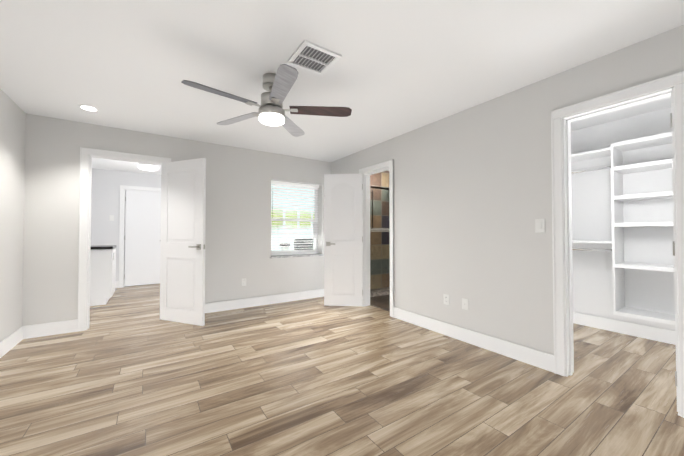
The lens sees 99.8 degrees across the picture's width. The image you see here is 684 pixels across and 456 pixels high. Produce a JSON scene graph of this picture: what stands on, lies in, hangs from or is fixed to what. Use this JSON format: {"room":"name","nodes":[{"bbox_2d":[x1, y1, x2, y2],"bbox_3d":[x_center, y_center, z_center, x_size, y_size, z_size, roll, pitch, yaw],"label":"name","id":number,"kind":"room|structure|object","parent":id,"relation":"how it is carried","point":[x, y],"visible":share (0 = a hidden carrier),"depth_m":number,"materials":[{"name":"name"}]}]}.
{"room":"empty bedroom","nodes":[
{"label":"empty bedroom","id":0,"kind":"room"},
{"bbox_2d":[0,89,25,341],"bbox_3d":[-2.046,-0.067,0.923,0.120,2.440,5.180,1,-1,-34],"label":"wall","id":1,"kind":"structure","parent":0,"point":[12,145],"depth_m":2.83,"materials":[{"name":"grey paint"}]},
{"bbox_2d":[0,326,23,357],"bbox_3d":[-2.024,1.085,0.992,0.014,0.140,5.060,1,-1,-34],"label":"baseboard","id":2,"kind":"structure","parent":1,"relation":"attached to","point":[12,340],"depth_m":2.82,"materials":[{"name":"white wood"}]},
{"bbox_2d":[91,168,160,280],"bbox_3d":[-2.942,-0.023,3.593,3.320,2.440,0.015,1,-1,-34],"label":"wall","id":3,"kind":"structure","parent":0,"point":[105,194],"depth_m":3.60,"materials":[{"name":"paint"}]},
{"bbox_2d":[109,215,113,220],"bbox_3d":[-4.754,-0.214,5.940,0.072,0.116,0.014,1,-1,-34],"label":"light switch","id":4,"kind":"object","parent":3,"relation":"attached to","point":[111,217],"visible":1,"depth_m":5.94,"materials":[{"name":"white plastic"}]},
{"bbox_2d":[22,113,330,325],"bbox_3d":[-1.881,-0.011,4.282,4.130,2.440,0.220,1,-1,-34],"label":"wall","id":5,"kind":"structure","parent":0,"point":[238,220],"depth_m":4.03,"materials":[{"name":"grey paint"}]},
{"bbox_2d":[24,319,77,338],"bbox_3d":[-3.230,1.121,3.220,0.408,0.140,0.014,1,-1,-34],"label":"baseboard","id":6,"kind":"structure","parent":5,"relation":"attached to","point":[61,327],"depth_m":3.20,"materials":[{"name":"white wood"}]},
{"bbox_2d":[160,158,205,325],"bbox_3d":[-2.026,0.163,3.660,0.462,2.048,0.641,1,-1,-34],"label":"bedroom door","id":7,"kind":"structure","parent":5,"relation":"in","point":[182,243],"depth_m":3.63,"materials":[{"name":"white wood"}]},
{"bbox_2d":[242,278,245,285],"bbox_3d":[-1.493,0.821,4.389,0.072,0.116,0.009,1,-1,-34],"label":"electrical outlet","id":8,"kind":"object","parent":5,"relation":"attached to","point":[243,281],"visible":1,"depth_m":4.39,"materials":[{"name":"white plastic"}]},
{"bbox_2d":[205,289,323,312],"bbox_3d":[-1.250,1.143,4.544,2.528,0.140,0.014,1,-1,-34],"label":"baseboard","id":9,"kind":"structure","parent":5,"relation":"attached to","point":[279,298],"depth_m":4.52,"materials":[{"name":"white wood"}]},
{"bbox_2d":[270,184,323,257],"bbox_3d":[-0.804,-0.152,4.990,0.993,1.276,0.240,1,-1,-34],"label":"window","id":10,"kind":"structure","parent":5,"relation":"in","point":[313,247],"depth_m":5.10,"materials":[{"name":"glass"}]},
{"bbox_2d":[271,181,318,254],"bbox_3d":[-0.819,-0.169,5.013,0.929,1.236,0.072,1,-1,-34],"label":"window blind","id":11,"kind":"object","parent":10,"relation":"attached to","point":[288,184],"visible":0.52,"depth_m":5.00,"materials":[{"name":"white plastic"}]},
{"bbox_2d":[0,284,683,455],"bbox_3d":[-0.791,1.222,3.613,7.100,0.072,8.650,1,-1,-34],"label":"floor","id":12,"kind":"structure","parent":0,"point":[129,372],"depth_m":2.08,"materials":[{"name":"brown wood"}]},
{"bbox_2d":[90,245,115,305],"bbox_3d":[-4.410,0.769,4.443,1.398,0.884,0.618,1,-1,-34],"label":"base cabinet","id":13,"kind":"object","parent":12,"relation":"on","point":[102,271],"depth_m":4.52,"materials":[{"name":"wood"}]},
{"bbox_2d":[91,245,113,248],"bbox_3d":[-4.410,0.307,4.447,1.414,0.040,0.624,1,-1,-34],"label":"countertop","id":14,"kind":"structure","parent":13,"relation":"on","point":[97,246],"depth_m":4.57,"materials":[{"name":"black stone"}]},
{"bbox_2d":[370,186,389,296],"bbox_3d":[0.928,0.234,5.411,1.740,1.962,0.100,1,-1,-34],"label":"screen","id":15,"kind":"object","parent":12,"relation":"on","point":[380,292],"visible":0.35,"depth_m":5.23,"materials":[{"name":"brown metal"}]},
{"bbox_2d":[573,312,675,344],"bbox_3d":[3.205,1.121,3.220,0.014,0.140,2.650,1,-1,-34],"label":"baseboard","id":16,"kind":"structure","parent":12,"relation":"on","point":[638,330],"depth_m":3.23,"materials":[{"name":"white wood"}]},
{"bbox_2d":[0,0,683,174],"bbox_3d":[-0.828,-1.281,3.690,6.920,0.080,8.390,1,-1,-34],"label":"ceiling","id":17,"kind":"structure","parent":0,"point":[398,68],"depth_m":2.13,"materials":[{"name":"paint"}]},
{"bbox_2d":[78,104,99,111],"bbox_3d":[-2.632,-1.248,2.994,0.170,0.008,0.170,1,-1,-34],"label":"recessed light","id":18,"kind":"object","parent":17,"relation":"in","point":[88,108],"visible":1,"depth_m":2.99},
{"bbox_2d":[138,164,158,170],"bbox_3d":[-3.740,-1.165,5.560,0.340,0.090,0.340,1,-1,-34],"label":"light","id":19,"kind":"object","parent":17,"relation":"attached to","point":[148,167],"visible":0.98,"depth_m":5.46,"materials":[{"name":"white plastic"}]},
{"bbox_2d":[181,64,351,136],"bbox_3d":[-0.600,-1.070,2.373,1.276,0.386,1.285,1,-1,-34],"label":"fan","id":20,"kind":"object","parent":17,"relation":"hanging from","point":[278,85],"visible":1,"depth_m":2.34,"materials":[{"name":"silver metal"}]},
{"bbox_2d":[287,40,341,75],"bbox_3d":[-0.210,-1.258,2.147,0.304,0.017,0.304,1,-1,-34],"label":"ceiling vent","id":21,"kind":"object","parent":17,"relation":"in","point":[313,58],"visible":0.98,"depth_m":2.13,"materials":[{"name":"white metal"}]},
{"bbox_2d":[331,25,683,354],"bbox_3d":[1.287,-0.030,3.153,0.120,2.440,5.180,1,-1,-34],"label":"wall","id":22,"kind":"structure","parent":0,"point":[472,194],"depth_m":2.80,"materials":[{"name":"grey paint"}]},
{"bbox_2d":[443,294,448,304],"bbox_3d":[1.162,0.791,3.208,0.009,0.116,0.072,1,-1,-34],"label":"electrical outlet","id":23,"kind":"object","parent":22,"relation":"attached to","point":[446,298],"visible":1,"depth_m":3.20,"materials":[{"name":"white plastic"}]},
{"bbox_2d":[462,298,467,309],"bbox_3d":[1.289,0.793,3.018,0.010,0.116,0.072,1,-1,-34],"label":"electrical outlet","id":24,"kind":"object","parent":22,"relation":"attached to","point":[465,303],"visible":1,"depth_m":3.02,"materials":[{"name":"white plastic"}]},
{"bbox_2d":[394,307,553,372],"bbox_3d":[1.217,1.120,3.117,0.014,0.140,1.856,1,-1,-34],"label":"baseboard","id":25,"kind":"structure","parent":22,"relation":"attached to","point":[534,357],"depth_m":2.84,"materials":[{"name":"white wood"}]},
{"bbox_2d":[535,219,544,232],"bbox_3d":[1.680,-0.021,2.443,0.014,0.116,0.072,1,-1,-34],"label":"light switch","id":26,"kind":"object","parent":22,"relation":"attached to","point":[539,225],"visible":1,"depth_m":2.44,"materials":[{"name":"white plastic"}]},
{"bbox_2d":[370,107,674,330],"bbox_3d":[1.242,-0.027,3.345,0.020,2.440,5.250,1,-1,-34],"label":"wall","id":27,"kind":"structure","parent":0,"point":[592,270],"depth_m":3.50,"materials":[{"name":"paint"}]},
{"bbox_2d":[324,173,362,305],"bbox_3d":[0.022,0.176,4.485,0.487,2.048,0.412,1,-1,-34],"label":"bathroom door","id":28,"kind":"structure","parent":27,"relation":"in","point":[343,239],"depth_m":4.47,"materials":[{"name":"white wood"}]},
{"bbox_2d":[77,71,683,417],"bbox_3d":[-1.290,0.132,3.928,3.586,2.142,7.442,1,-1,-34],"label":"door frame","id":29,"kind":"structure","parent":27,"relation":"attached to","point":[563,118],"depth_m":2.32,"materials":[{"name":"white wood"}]},
{"bbox_2d":[124,190,160,285],"bbox_3d":[-4.269,0.206,6.324,0.812,2.048,0.139,1,-1,-34],"label":"hall door","id":30,"kind":"structure","parent":29,"relation":"attached to","point":[142,239],"depth_m":6.26,"materials":[{"name":"white wood"}]},
{"bbox_2d":[571,132,674,324],"bbox_3d":[2.903,0.009,3.378,0.359,1.830,2.079,1,-1,-34],"label":"closet shelf","id":31,"kind":"object","parent":27,"relation":"attached to","point":[639,246],"visible":0.69,"depth_m":3.08,"materials":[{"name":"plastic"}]},
{"label":"outside","id":32,"kind":"structure","parent":0,"visible":0},
{"bbox_2d":[271,184,313,250],"bbox_3d":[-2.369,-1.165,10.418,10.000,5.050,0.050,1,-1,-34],"label":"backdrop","id":33,"kind":"structure","parent":32,"point":[289,230],"depth_m":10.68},
{"bbox_3d":[0.515,1.284,6.983,5.980,0.059,12.800,1,-1,-34],"label":"ground","id":34,"kind":"structure","parent":0,"visible":0},
{"bbox_2d":[280,243,289,250],"bbox_3d":[-1.323,0.798,6.663,0.180,0.900,0.180,1,-1,-34],"label":"post","id":35,"kind":"object","parent":34,"relation":"on","point":[286,248],"depth_m":6.61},
{"bbox_2d":[294,239,312,249],"bbox_3d":[-0.751,0.741,6.843,0.730,1.020,0.440,1,-1,-34],"label":"air conditioner","id":36,"kind":"object","parent":34,"relation":"on","point":[303,245],"depth_m":6.63,"materials":[{"name":"grey metal"}]}
]}

